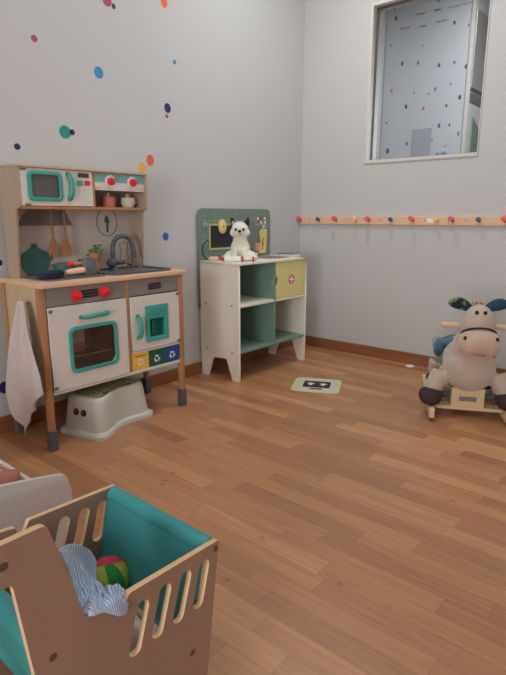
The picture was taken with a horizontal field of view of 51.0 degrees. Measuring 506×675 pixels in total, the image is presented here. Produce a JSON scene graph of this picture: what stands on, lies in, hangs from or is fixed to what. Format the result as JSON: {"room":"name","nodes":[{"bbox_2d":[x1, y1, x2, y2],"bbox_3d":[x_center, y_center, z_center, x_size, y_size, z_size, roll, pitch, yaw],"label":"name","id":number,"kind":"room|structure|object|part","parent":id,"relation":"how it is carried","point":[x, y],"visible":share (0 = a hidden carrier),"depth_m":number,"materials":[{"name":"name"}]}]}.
{"room":"children's room","nodes":[
{"label":"children's room","id":0,"kind":"room"},
{"bbox_2d":[0,0,304,416],"bbox_3d":[-2.113,-0.745,1.251,0.120,2.900,7.520,11,17,39],"label":"wall","id":1,"kind":"structure","parent":0,"point":[230,137],"depth_m":3.03,"materials":[{"name":"paint"}]},
{"bbox_2d":[0,382,5,392],"bbox_3d":[-1.175,0.236,2.506,0.001,0.058,0.052,11,17,39],"label":"sticker","id":2,"kind":"object","parent":1,"relation":"attached to","point":[3,384],"visible":0.53,"depth_m":2.50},
{"bbox_2d":[14,143,20,149],"bbox_3d":[-1.064,-0.862,2.392,0.001,0.028,0.030,11,17,39],"label":"sticker","id":3,"kind":"object","parent":1,"relation":"attached to","point":[16,146],"visible":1,"depth_m":2.39,"materials":[{"name":"blue paper"}]},
{"bbox_2d":[31,35,36,41],"bbox_3d":[-0.983,-1.343,2.381,0.001,0.030,0.030,11,17,39],"label":"sticker","id":4,"kind":"object","parent":1,"relation":"attached to","point":[33,37],"visible":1,"depth_m":2.38,"materials":[{"name":"pink paper"}]},
{"bbox_2d":[59,125,70,138],"bbox_3d":[-0.905,-0.991,2.554,0.001,0.060,0.062,11,17,39],"label":"sticker","id":5,"kind":"object","parent":1,"relation":"attached to","point":[64,131],"visible":1,"depth_m":2.55,"materials":[{"name":"teal paper"}]},
{"bbox_2d":[94,66,102,78],"bbox_3d":[-0.769,-1.321,2.643,0.001,0.056,0.054,11,17,39],"label":"sticker","id":6,"kind":"object","parent":1,"relation":"attached to","point":[98,72],"visible":1,"depth_m":2.64,"materials":[{"name":"blue paper"}]},
{"bbox_2d":[103,0,111,6],"bbox_3d":[-0.722,-1.665,2.622,0.001,0.048,0.052,11,17,39],"label":"sticker","id":7,"kind":"object","parent":1,"relation":"attached to","point":[108,3],"visible":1,"depth_m":2.63,"materials":[{"name":"pink paper"}]},
{"bbox_2d":[138,162,145,172],"bbox_3d":[-0.611,-0.936,2.921,0.001,0.056,0.052,11,17,39],"label":"sticker","id":8,"kind":"object","parent":1,"relation":"attached to","point":[142,168],"visible":1,"depth_m":2.92,"materials":[{"name":"yellow paper"}]},
{"bbox_2d":[0,340,292,433],"bbox_3d":[-2.027,0.632,1.559,0.014,0.078,7.386,11,17,39],"label":"baseboard","id":9,"kind":"structure","parent":1,"relation":"attached to","point":[60,407],"depth_m":3.24,"materials":[{"name":"brown wood"}]},
{"bbox_2d":[146,155,153,165],"bbox_3d":[-0.573,-0.988,2.954,0.001,0.060,0.052,11,17,39],"label":"sticker","id":10,"kind":"object","parent":1,"relation":"attached to","point":[149,159],"visible":1,"depth_m":2.95,"materials":[{"name":"red paper"}]},
{"bbox_2d":[161,0,166,7],"bbox_3d":[-0.482,-1.817,2.876,0.001,0.050,0.046,11,17,39],"label":"sticker","id":11,"kind":"object","parent":1,"relation":"attached to","point":[163,2],"visible":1,"depth_m":2.88,"materials":[{"name":"orange paper"}]},
{"bbox_2d":[163,232,168,240],"bbox_3d":[-0.514,-0.594,3.116,0.001,0.048,0.046,11,17,39],"label":"sticker","id":12,"kind":"object","parent":1,"relation":"attached to","point":[165,235],"visible":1,"depth_m":3.12,"materials":[{"name":"blue paper"}]},
{"bbox_2d":[164,103,170,112],"bbox_3d":[-0.482,-1.296,2.994,0.001,0.052,0.048,11,17,39],"label":"sticker","id":13,"kind":"object","parent":1,"relation":"attached to","point":[167,107],"visible":1,"depth_m":2.99,"materials":[{"name":"paper"}]},
{"bbox_2d":[0,345,505,674],"bbox_3d":[-0.269,1.028,0.124,4.860,0.060,7.640,11,17,39],"label":"floor","id":14,"kind":"structure","parent":0,"point":[358,531],"depth_m":1.91,"materials":[{"name":"laminate"}]},
{"bbox_2d":[0,459,75,549],"bbox_3d":[-0.887,0.504,1.434,0.592,0.383,0.540,11,17,39],"label":"bed","id":15,"kind":"object","parent":14,"relation":"on","point":[24,498],"visible":0.49,"depth_m":1.34,"materials":[{"name":"white wood"}]},
{"bbox_3d":[-0.719,0.469,1.629,0.568,0.125,0.012,11,17,39],"label":"rail","id":16,"kind":"part","parent":15,"relation":"part of","materials":[{"name":"white wood"}]},
{"bbox_3d":[-0.886,0.506,1.434,0.554,0.094,0.498,11,17,39],"label":"mattress","id":17,"kind":"object","parent":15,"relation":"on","visible":0},
{"bbox_2d":[0,469,20,484],"bbox_3d":[-0.828,0.421,1.482,0.330,0.051,0.051,-6,14,-25],"label":"rolled blanket","id":18,"kind":"object","parent":17,"relation":"on","point":[10,475],"visible":0.77,"depth_m":1.52,"materials":[{"name":"fabric"}]},
{"bbox_2d":[0,163,186,451],"bbox_3d":[-0.744,-0.185,2.583,0.400,1.221,0.843,11,17,39],"label":"play kitchen","id":19,"kind":"object","parent":14,"relation":"on","point":[124,319],"visible":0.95,"depth_m":2.46,"materials":[{"name":"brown wood"}]},
{"bbox_3d":[-1.111,0.065,2.442,0.037,0.635,0.037,11,17,39],"label":"leg","id":20,"kind":"part","parent":19,"relation":"part of","materials":[{"name":"brown wood"}]},
{"bbox_3d":[-1.052,-0.502,2.324,0.168,0.482,0.012,11,17,39],"label":"upright panel","id":21,"kind":"part","parent":19,"relation":"part of","materials":[{"name":"brown wood"}]},
{"bbox_2d":[5,300,43,433],"bbox_3d":[-0.979,0.142,2.267,0.300,0.608,0.046,11,17,39],"label":"hand towel","id":22,"kind":"object","parent":19,"relation":"hanging from","point":[23,388],"visible":1,"depth_m":2.26,"materials":[{"name":"fabric"}]},
{"bbox_3d":[-0.995,0.006,2.328,0.277,0.470,0.012,11,17,39],"label":"panel","id":23,"kind":"part","parent":19,"relation":"part of","materials":[{"name":"brown wood"}]},
{"bbox_2d":[21,243,51,274],"bbox_3d":[-1.018,-0.371,2.496,0.009,0.142,0.153,11,17,39],"label":"board","id":24,"kind":"object","parent":19,"relation":"on","point":[34,259],"visible":0.91,"depth_m":2.48,"materials":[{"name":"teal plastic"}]},
{"bbox_3d":[-0.918,-0.666,2.335,0.003,0.116,0.148,11,17,39],"label":"microwave glass","id":25,"kind":"part","parent":19,"relation":"part of","materials":[{"name":"grey"}]},
{"bbox_2d":[19,209,71,225],"bbox_3d":[-0.983,-0.566,2.505,0.001,0.074,0.283,11,17,39],"label":"hood","id":26,"kind":"object","parent":19,"relation":"attached to","point":[27,217],"depth_m":2.50,"materials":[{"name":"beige wood"}]},
{"bbox_3d":[-0.879,0.108,2.250,0.037,0.635,0.037,11,17,39],"label":"leg","id":27,"kind":"part","parent":19,"relation":"part of","materials":[{"name":"brown wood"}]},
{"bbox_2d":[48,210,59,257],"bbox_3d":[-0.945,-0.489,2.502,0.013,0.222,0.054,11,17,39],"label":"wooden utensil","id":28,"kind":"object","parent":19,"relation":"hanging from","point":[53,245],"visible":0.99,"depth_m":2.50,"materials":[{"name":"brown wood"}]},
{"bbox_3d":[-0.945,-0.516,2.495,0.013,0.135,0.013,11,17,39],"label":"handle","id":29,"kind":"part","parent":28,"relation":"part of","materials":[{"name":"brown wood"}]},
{"bbox_3d":[-0.877,-0.672,2.381,0.010,0.158,0.354,11,17,39],"label":"microwave door","id":30,"kind":"part","parent":19,"relation":"part of","materials":[{"name":"white paint"}]},
{"bbox_2d":[35,267,85,278],"bbox_3d":[-0.864,-0.288,2.351,0.141,0.044,0.200,11,17,39],"label":"frying pan","id":31,"kind":"object","parent":19,"relation":"on","point":[43,274],"visible":1,"depth_m":2.34,"materials":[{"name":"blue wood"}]},
{"bbox_3d":[-0.796,-0.298,2.365,0.096,0.031,0.027,-5,14,-19],"label":"handle","id":32,"kind":"part","parent":31,"relation":"part of","materials":[{"name":"brown wood"}]},
{"bbox_2d":[22,273,104,281],"bbox_3d":[-0.874,-0.281,2.433,0.265,0.004,0.295,11,17,39],"label":"cooktop","id":33,"kind":"object","parent":19,"relation":"in","point":[66,277],"depth_m":2.36,"materials":[{"name":"plastic"}]},
{"bbox_2d":[52,262,76,269],"bbox_3d":[-0.901,-0.335,2.542,0.116,0.052,0.116,11,17,39],"label":"casserole","id":34,"kind":"object","parent":19,"relation":"on","point":[61,265],"visible":0.34,"depth_m":2.49,"materials":[{"name":"teal metal"}]},
{"bbox_3d":[-0.901,-0.354,2.537,0.116,0.012,0.116,11,17,39],"label":"lid","id":35,"kind":"part","parent":34,"relation":"part of","materials":[{"name":"grey metal"}]},
{"bbox_2d":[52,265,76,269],"bbox_3d":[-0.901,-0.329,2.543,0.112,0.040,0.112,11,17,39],"label":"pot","id":36,"kind":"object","parent":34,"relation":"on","point":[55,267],"depth_m":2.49,"materials":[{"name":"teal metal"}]},
{"bbox_2d":[62,210,71,256],"bbox_3d":[-0.903,-0.501,2.550,0.013,0.220,0.047,11,17,39],"label":"wooden utensil","id":37,"kind":"object","parent":19,"relation":"hanging from","point":[66,248],"visible":0.96,"depth_m":2.55,"materials":[{"name":"brown wood"}]},
{"bbox_3d":[-0.903,-0.527,2.544,0.013,0.135,0.013,11,17,39],"label":"handle","id":38,"kind":"part","parent":37,"relation":"part of","materials":[{"name":"brown wood"}]},
{"bbox_3d":[-0.827,-0.687,2.410,0.031,0.128,0.034,11,17,39],"label":"door handle","id":39,"kind":"part","parent":19,"relation":"part of","materials":[{"name":"teal plastic"}]},
{"bbox_3d":[-0.761,-0.180,2.292,0.024,0.050,0.050,11,17,39],"label":"knob","id":40,"kind":"part","parent":19,"relation":"part of","materials":[{"name":"red plastic"}]},
{"bbox_2d":[67,258,96,274],"bbox_3d":[-0.807,-0.328,2.470,0.082,0.070,0.170,9,16,35],"label":"saucepan","id":41,"kind":"object","parent":19,"relation":"on","point":[89,264],"visible":0.96,"depth_m":2.47,"materials":[{"name":"grey paint"}]},
{"bbox_3d":[-0.809,-0.339,2.435,0.018,0.019,0.065,5,14,22],"label":"handle","id":42,"kind":"part","parent":41,"relation":"part of","materials":[{"name":"wood"}]},
{"bbox_2d":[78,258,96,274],"bbox_3d":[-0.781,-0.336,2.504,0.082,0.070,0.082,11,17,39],"label":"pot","id":43,"kind":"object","parent":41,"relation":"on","point":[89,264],"depth_m":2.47,"materials":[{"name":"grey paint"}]},
{"bbox_2d":[20,206,144,210],"bbox_3d":[-0.831,-0.623,2.559,0.148,0.013,0.664,11,17,39],"label":"shelf","id":44,"kind":"object","parent":19,"relation":"attached to","point":[22,208],"depth_m":2.52,"materials":[{"name":"brown wood"}]},
{"bbox_2d":[46,298,129,392],"bbox_3d":[-0.823,0.008,2.469,0.320,0.366,0.397,11,17,39],"label":"oven","id":45,"kind":"object","parent":19,"relation":"in","point":[88,343],"depth_m":2.37,"materials":[{"name":"wood"}]},
{"bbox_3d":[-0.874,-0.084,2.714,0.006,0.465,0.732,11,17,39],"label":"panel","id":46,"kind":"part","parent":19,"relation":"part of","materials":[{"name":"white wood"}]},
{"bbox_2d":[0,268,185,288],"bbox_3d":[-0.744,-0.300,2.575,0.378,0.021,0.816,11,17,39],"label":"countertop","id":47,"kind":"structure","parent":19,"relation":"on","point":[24,282],"depth_m":2.34,"materials":[{"name":"brown wood"}]},
{"bbox_2d":[86,244,103,270],"bbox_3d":[-0.799,-0.406,2.689,0.096,0.134,0.067,11,17,39],"label":"potted plant","id":48,"kind":"object","parent":19,"relation":"on","point":[97,255],"visible":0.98,"depth_m":2.67,"materials":[{"name":"green plant"}]},
{"bbox_3d":[-0.800,-0.385,2.692,0.062,0.092,0.062,11,17,39],"label":"pot","id":49,"kind":"part","parent":48,"relation":"part of","materials":[{"name":"ceramic"}]},
{"bbox_3d":[-0.668,-0.206,2.397,0.024,0.050,0.050,11,17,39],"label":"knob","id":50,"kind":"part","parent":19,"relation":"part of","materials":[{"name":"red plastic"}]},
{"bbox_2d":[100,193,115,206],"bbox_3d":[-0.730,-0.692,2.668,0.074,0.073,0.074,11,17,39],"label":"pot","id":51,"kind":"object","parent":19,"relation":"on","point":[107,201],"visible":0.87,"depth_m":2.64,"materials":[{"name":"ceramic"}]},
{"bbox_3d":[-0.717,-0.073,2.640,0.322,0.453,0.017,11,17,39],"label":"divider post","id":52,"kind":"part","parent":19,"relation":"part of","materials":[{"name":"brown wood"}]},
{"bbox_3d":[-0.685,-0.757,2.571,0.024,0.037,0.037,11,17,39],"label":"knob","id":53,"kind":"part","parent":19,"relation":"part of","materials":[{"name":"red plastic"}]},
{"bbox_3d":[-0.663,-0.767,2.627,0.010,0.081,0.295,11,17,39],"label":"knob panel","id":54,"kind":"part","parent":19,"relation":"part of","materials":[{"name":"white paint"}]},
{"bbox_2d":[106,234,136,269],"bbox_3d":[-0.678,-0.440,2.725,0.070,0.183,0.169,11,17,39],"label":"faucet","id":55,"kind":"object","parent":19,"relation":"on","point":[111,262],"depth_m":2.71,"materials":[{"name":"grey plastic"}]},
{"bbox_2d":[120,194,136,207],"bbox_3d":[-0.650,-0.711,2.757,0.080,0.071,0.076,0,13,-2],"label":"pot","id":56,"kind":"object","parent":19,"relation":"on","point":[127,202],"visible":0.94,"depth_m":2.73,"materials":[{"name":"beige paint"}]},
{"bbox_3d":[-0.652,-0.701,2.760,0.076,0.050,0.076,11,17,39],"label":"pot","id":57,"kind":"part","parent":56,"relation":"part of","materials":[{"name":"beige paint"}]},
{"bbox_3d":[-0.600,-0.779,2.668,0.024,0.037,0.037,11,17,39],"label":"knob","id":58,"kind":"part","parent":19,"relation":"part of","materials":[{"name":"red plastic"}]},
{"bbox_2d":[97,265,170,274],"bbox_3d":[-0.633,-0.343,2.689,0.280,0.010,0.370,11,17,39],"label":"sink","id":59,"kind":"object","parent":19,"relation":"in","point":[135,269],"depth_m":2.69,"materials":[{"name":"grey plastic"}]},
{"bbox_3d":[-0.614,-0.615,2.826,0.168,0.482,0.012,11,17,39],"label":"upright panel","id":60,"kind":"part","parent":19,"relation":"part of","materials":[{"name":"brown wood"}]},
{"bbox_3d":[-0.547,-0.050,2.565,0.037,0.127,0.028,11,17,39],"label":"door handle","id":61,"kind":"part","parent":19,"relation":"part of","materials":[{"name":"teal plastic"}]},
{"bbox_3d":[-0.619,-0.063,3.007,0.037,0.635,0.037,11,17,39],"label":"leg","id":62,"kind":"part","parent":19,"relation":"part of","materials":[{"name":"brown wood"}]},
{"bbox_3d":[-0.488,-0.085,2.659,0.014,0.265,0.304,11,17,39],"label":"fridge door","id":63,"kind":"part","parent":19,"relation":"part of","materials":[{"name":"white paint"}]},
{"bbox_3d":[-0.587,0.035,2.773,0.262,0.012,0.307,11,17,39],"label":"bin rail","id":64,"kind":"part","parent":19,"relation":"part of","materials":[{"name":"white paint"}]},
{"bbox_2d":[145,303,168,341],"bbox_3d":[-0.490,-0.078,2.664,0.035,0.180,0.142,11,17,39],"label":"dispenser","id":65,"kind":"object","parent":19,"relation":"on","point":[156,314],"depth_m":2.66,"materials":[{"name":"teal plastic"}]},
{"bbox_3d":[-0.503,-0.122,2.892,0.277,0.470,0.012,11,17,39],"label":"panel","id":66,"kind":"part","parent":19,"relation":"part of","materials":[{"name":"white wood"}]},
{"bbox_3d":[-0.387,-0.019,2.814,0.037,0.635,0.037,11,17,39],"label":"leg","id":67,"kind":"part","parent":19,"relation":"part of","materials":[{"name":"brown wood"}]},
{"bbox_2d":[60,377,152,441],"bbox_3d":[-0.721,0.332,2.630,0.272,0.190,0.410,6,14,26],"label":"step stool","id":68,"kind":"object","parent":14,"relation":"on","point":[95,413],"visible":0.95,"depth_m":2.51,"materials":[{"name":"white plastic"}]},
{"bbox_2d":[0,484,218,674],"bbox_3d":[-0.471,0.535,0.825,0.340,0.592,0.866,11,17,39],"label":"cradle","id":69,"kind":"object","parent":14,"relation":"on","point":[45,629],"visible":0.95,"depth_m":0.92,"materials":[{"name":"brown wood"}]},
{"bbox_3d":[-0.597,0.512,0.926,0.012,0.592,0.859,11,17,39],"label":"panel","id":70,"kind":"part","parent":69,"relation":"part of","materials":[{"name":"brown wood"}]},
{"bbox_2d":[96,555,129,589],"bbox_3d":[-0.308,0.513,1.135,0.086,0.087,0.086,11,17,39],"label":"ball","id":71,"kind":"object","parent":69,"relation":"in","point":[111,569],"visible":0.66,"depth_m":1.11,"materials":[{"name":"multicoloured fabric"}]},
{"bbox_3d":[-0.243,0.571,1.107,0.315,0.019,0.019,11,17,39],"label":"rail","id":72,"kind":"part","parent":69,"relation":"part of","materials":[{"name":"beige wood"}]},
{"bbox_2d":[129,615,158,652],"bbox_3d":[-0.259,0.526,0.964,0.154,0.142,0.154,11,17,39],"label":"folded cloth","id":73,"kind":"object","parent":69,"relation":"on","point":[136,628],"visible":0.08,"depth_m":0.94,"materials":[{"name":"white fabric"}]},
{"bbox_2d":[58,544,128,616],"bbox_3d":[-0.242,0.388,0.862,0.084,0.198,0.155,0,13,2],"label":"striped cloth","id":74,"kind":"object","parent":73,"relation":"on","point":[94,598],"visible":0.97,"depth_m":0.84,"materials":[{"name":"blue fabric"}]},
{"bbox_2d":[197,208,307,382],"bbox_3d":[0.017,-0.316,3.533,0.343,1.056,0.722,11,17,39],"label":"station","id":75,"kind":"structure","parent":14,"relation":"on","point":[246,306],"depth_m":3.45,"materials":[{"name":"white paint"}]},
{"bbox_2d":[208,256,218,260],"bbox_3d":[-0.246,-0.493,3.315,0.071,0.026,0.026,-5,14,-22],"label":"roll","id":76,"kind":"object","parent":75,"relation":"on","point":[215,258],"visible":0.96,"depth_m":3.30,"materials":[{"name":"brown wood"}]},
{"bbox_3d":[-0.199,-0.656,3.446,0.007,0.165,0.246,11,17,39],"label":"blackboard frame","id":77,"kind":"part","parent":75,"relation":"part of","materials":[{"name":"yellow wood"}]},
{"bbox_3d":[-0.208,-0.096,3.315,0.333,0.722,0.014,11,17,39],"label":"panel","id":78,"kind":"part","parent":75,"relation":"part of","materials":[{"name":"white paint"}]},
{"bbox_2d":[218,219,226,233],"bbox_3d":[-0.196,-0.717,3.424,0.019,0.090,0.064,11,17,39],"label":"lamp","id":79,"kind":"object","parent":75,"relation":"attached to","point":[222,223],"depth_m":3.42,"materials":[{"name":"ceramic"}]},
{"bbox_2d":[219,256,253,261],"bbox_3d":[-0.099,-0.476,3.219,0.212,0.033,0.033,0,13,0],"label":"syringe","id":80,"kind":"object","parent":75,"relation":"on","point":[225,258],"visible":1,"depth_m":3.21,"materials":[{"name":"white plastic"}]},
{"bbox_2d":[222,217,257,260],"bbox_3d":[-0.074,-0.615,3.313,0.243,0.265,0.172,-3,13,-14],"label":"plush dog","id":81,"kind":"object","parent":75,"relation":"on","point":[239,231],"visible":0.89,"depth_m":3.29},
{"bbox_2d":[200,255,307,265],"bbox_3d":[0.025,-0.511,3.485,0.326,0.014,0.718,11,17,39],"label":"countertop","id":82,"kind":"structure","parent":75,"relation":"on","point":[259,260],"depth_m":3.30,"materials":[{"name":"white paint"}]},
{"bbox_2d":[240,295,273,307],"bbox_3d":[-0.088,-0.234,3.415,0.310,0.016,0.335,11,17,39],"label":"shelf","id":83,"kind":"object","parent":75,"relation":"attached to","point":[245,300],"depth_m":3.43,"materials":[{"name":"white paint"}]},
{"bbox_2d":[240,329,303,353],"bbox_3d":[0.021,0.018,3.608,0.316,0.015,0.678,11,17,39],"label":"shelf","id":84,"kind":"object","parent":75,"relation":"attached to","point":[248,343],"depth_m":3.59,"materials":[{"name":"green paint"}]},
{"bbox_2d":[257,255,288,258],"bbox_3d":[0.124,-0.546,3.599,0.215,0.004,0.200,11,17,39],"label":"tray","id":85,"kind":"object","parent":75,"relation":"on","point":[268,256],"visible":0.77,"depth_m":3.54,"materials":[{"name":"metal"}]},
{"bbox_3d":[0.241,-0.212,3.829,0.333,0.722,0.014,11,17,39],"label":"panel","id":86,"kind":"part","parent":75,"relation":"part of","materials":[{"name":"white paint"}]},
{"bbox_2d":[276,294,304,300],"bbox_3d":[0.136,-0.291,3.672,0.310,0.014,0.329,11,17,39],"label":"shelf","id":87,"kind":"object","parent":75,"relation":"attached to","point":[285,296],"depth_m":3.56,"materials":[{"name":"white paint"}]},
{"bbox_3d":[0.251,-0.395,3.549,0.012,0.238,0.326,11,17,39],"label":"cabinet door","id":88,"kind":"part","parent":75,"relation":"part of","materials":[{"name":"yellow wood"}]},
{"bbox_2d":[278,252,314,257],"bbox_3d":[0.308,-0.577,3.690,0.230,0.024,0.145,11,17,39],"label":"weighing scale","id":89,"kind":"object","parent":75,"relation":"on","point":[289,254],"visible":0.9,"depth_m":3.65,"materials":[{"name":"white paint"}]},
{"bbox_3d":[0.249,-0.587,3.696,0.130,0.008,0.080,11,17,39],"label":"lid","id":90,"kind":"part","parent":89,"relation":"part of","materials":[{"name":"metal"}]},
{"bbox_2d":[291,377,340,393],"bbox_3d":[0.389,0.290,3.240,0.286,0.002,0.280,3,13,13],"label":"sign","id":91,"kind":"object","parent":14,"relation":"on","point":[331,386],"visible":1,"depth_m":3.23,"materials":[{"name":"beige paper"}]},
{"bbox_3d":[0.392,0.288,3.249,0.164,0.001,0.124,3,13,13],"label":"sign panel","id":92,"kind":"part","parent":91,"relation":"part of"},
{"bbox_2d":[419,297,505,422],"bbox_3d":[1.138,0.070,2.824,0.485,0.610,0.643,3,13,13],"label":"rocking horse","id":93,"kind":"object","parent":14,"relation":"on","point":[465,361],"visible":1,"depth_m":2.64},
{"bbox_3d":[1.098,0.315,2.710,0.084,0.024,0.004,3,13,13],"label":"name plate","id":94,"kind":"part","parent":93,"relation":"part of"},
{"bbox_2d":[300,0,505,368],"bbox_3d":[2.122,-1.056,2.628,4.740,2.900,0.120,11,17,39],"label":"wall","id":95,"kind":"structure","parent":0,"point":[391,287],"depth_m":3.65,"materials":[{"name":"paint"}]},
{"bbox_2d":[296,216,448,224],"bbox_3d":[0.788,-0.824,3.720,1.159,0.059,0.065,11,17,39],"label":"rail","id":96,"kind":"object","parent":95,"relation":"attached to","point":[371,220],"visible":1,"depth_m":3.67,"materials":[{"name":"brown wood"}]},
{"bbox_2d":[305,335,505,373],"bbox_3d":[2.125,0.340,2.852,4.620,0.078,0.014,11,17,39],"label":"baseboard","id":97,"kind":"structure","parent":95,"relation":"attached to","point":[376,352],"depth_m":3.88,"materials":[{"name":"brown wood"}]},
{"bbox_2d":[364,0,491,163],"bbox_3d":[1.102,-1.651,3.375,0.765,1.004,0.136,11,17,39],"label":"window","id":98,"kind":"structure","parent":95,"relation":"in","point":[427,64],"depth_m":3.37,"materials":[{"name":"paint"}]},
{"bbox_2d":[448,216,505,225],"bbox_3d":[1.669,-0.658,2.989,1.152,0.059,0.065,11,17,39],"label":"rail","id":99,"kind":"object","parent":95,"relation":"attached to","point":[453,220],"visible":1,"depth_m":3.24,"materials":[{"name":"brown wood"}]}
]}

